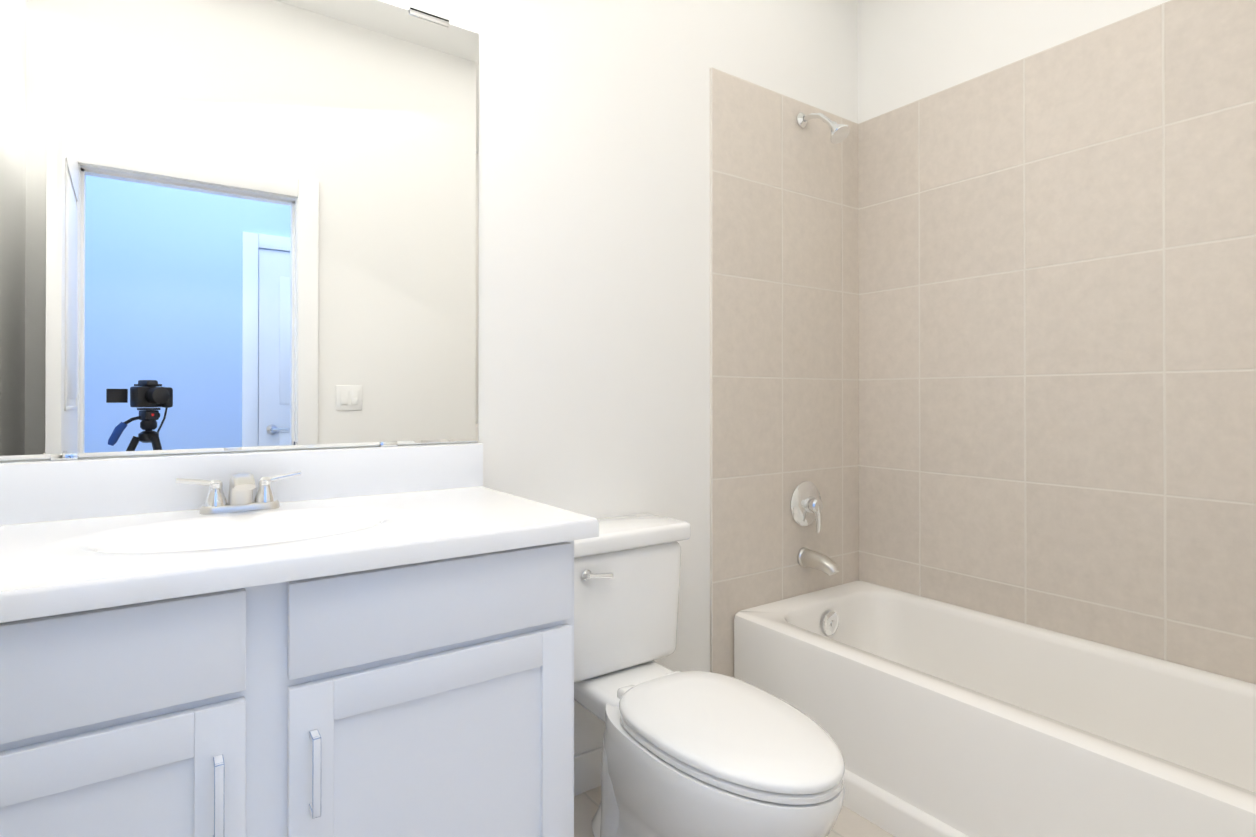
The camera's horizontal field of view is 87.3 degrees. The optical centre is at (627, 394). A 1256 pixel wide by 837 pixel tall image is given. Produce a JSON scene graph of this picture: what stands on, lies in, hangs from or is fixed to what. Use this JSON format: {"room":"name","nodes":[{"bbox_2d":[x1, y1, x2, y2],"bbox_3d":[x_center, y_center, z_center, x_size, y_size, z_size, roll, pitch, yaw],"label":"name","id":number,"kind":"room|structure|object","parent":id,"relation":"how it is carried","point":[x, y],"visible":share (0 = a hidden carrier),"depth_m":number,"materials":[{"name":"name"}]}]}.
{"room":"bathroom","nodes":[
{"label":"bathroom","id":0,"kind":"room"},
{"bbox_2d":[0,0,857,755],"bbox_3d":[-0.211,-0.300,1.926,2.920,2.900,0.100,0,0,-35],"label":"wall","id":1,"kind":"structure","parent":0,"point":[594,282],"depth_m":1.98,"materials":[{"name":"white paint"}]},
{"bbox_2d":[0,0,478,460],"bbox_3d":[-0.834,-0.416,1.422,1.080,1.084,0.010,0,0,-35],"label":"mirror","id":2,"kind":"object","parent":1,"relation":"attached to","point":[237,225],"visible":1,"depth_m":1.41,"materials":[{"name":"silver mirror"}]},
{"bbox_2d":[574,746,601,795],"bbox_3d":[-0.049,1.095,1.964,0.795,0.110,0.013,0,0,-35],"label":"baseboard","id":3,"kind":"structure","parent":1,"relation":"attached to","point":[587,770],"depth_m":1.90,"materials":[{"name":"white paint"}]},
{"bbox_2d":[710,67,858,676],"bbox_3d":[0.601,0.030,2.427,0.793,2.245,0.010,0,0,-35],"label":"wall tile","id":4,"kind":"structure","parent":1,"relation":"attached to","point":[784,340],"depth_m":2.38,"materials":[{"name":"beige tile"}]},
{"bbox_2d":[790,481,822,532],"bbox_3d":[0.683,0.416,2.433,0.168,0.186,0.067,0,0,-35],"label":"shower valve","id":5,"kind":"object","parent":4,"relation":"attached to","point":[806,505],"visible":1,"depth_m":2.42,"materials":[{"name":"silver metal"}]},
{"bbox_2d":[797,547,838,575],"bbox_3d":[0.699,0.608,2.393,0.072,0.079,0.150,0,0,-35],"label":"tub spout","id":6,"kind":"object","parent":4,"relation":"attached to","point":[808,557],"visible":1,"depth_m":2.38,"materials":[{"name":"silver metal"}]},
{"bbox_2d":[797,112,849,143],"bbox_3d":[0.705,-0.970,2.373,0.076,0.161,0.202,0,0,-35],"label":"shower head","id":7,"kind":"object","parent":4,"relation":"attached to","point":[839,133],"visible":0.98,"depth_m":2.33},
{"bbox_2d":[574,786,894,836],"bbox_3d":[0.483,1.194,0.599,5.900,0.100,3.060,0,0,-35],"label":"floor","id":8,"kind":"structure","parent":0,"point":[849,823],"depth_m":1.77,"materials":[{"name":"tile"}]},
{"bbox_2d":[0,443,598,836],"bbox_3d":[-0.674,0.636,1.179,1.106,1.022,0.581,0,0,-35],"label":"bathroom vanity","id":9,"kind":"object","parent":8,"relation":"on","point":[366,642],"visible":1,"depth_m":1.05,"materials":[{"name":"white paint"}]},
{"bbox_2d":[574,513,844,836],"bbox_3d":[0.131,0.755,1.572,0.424,0.788,0.863,0,0,-35],"label":"toilet","id":10,"kind":"object","parent":8,"relation":"on","point":[697,754],"visible":0.81,"depth_m":1.48,"materials":[{"name":"white ceramic"}]},
{"bbox_2d":[734,581,1255,836],"bbox_3d":[1.098,0.945,1.770,0.724,0.410,1.626,0,0,-35],"label":"bathtub","id":11,"kind":"object","parent":8,"relation":"on","point":[932,717],"visible":0.96,"depth_m":1.75,"materials":[{"name":"white ceramic"}]},
{"bbox_2d":[857,0,1169,123],"bbox_3d":[1.477,-0.300,1.975,0.100,2.900,1.760,0,0,-35],"label":"wall","id":12,"kind":"structure","parent":0,"point":[910,51],"depth_m":2.36,"materials":[{"name":"white paint"}]},
{"bbox_2d":[858,0,1255,683],"bbox_3d":[1.401,0.028,1.985,0.010,2.245,1.630,0,0,-35],"label":"wall tile","id":13,"kind":"structure","parent":12,"relation":"attached to","point":[1056,248],"depth_m":2.01,"materials":[{"name":"beige tile"}]}
]}

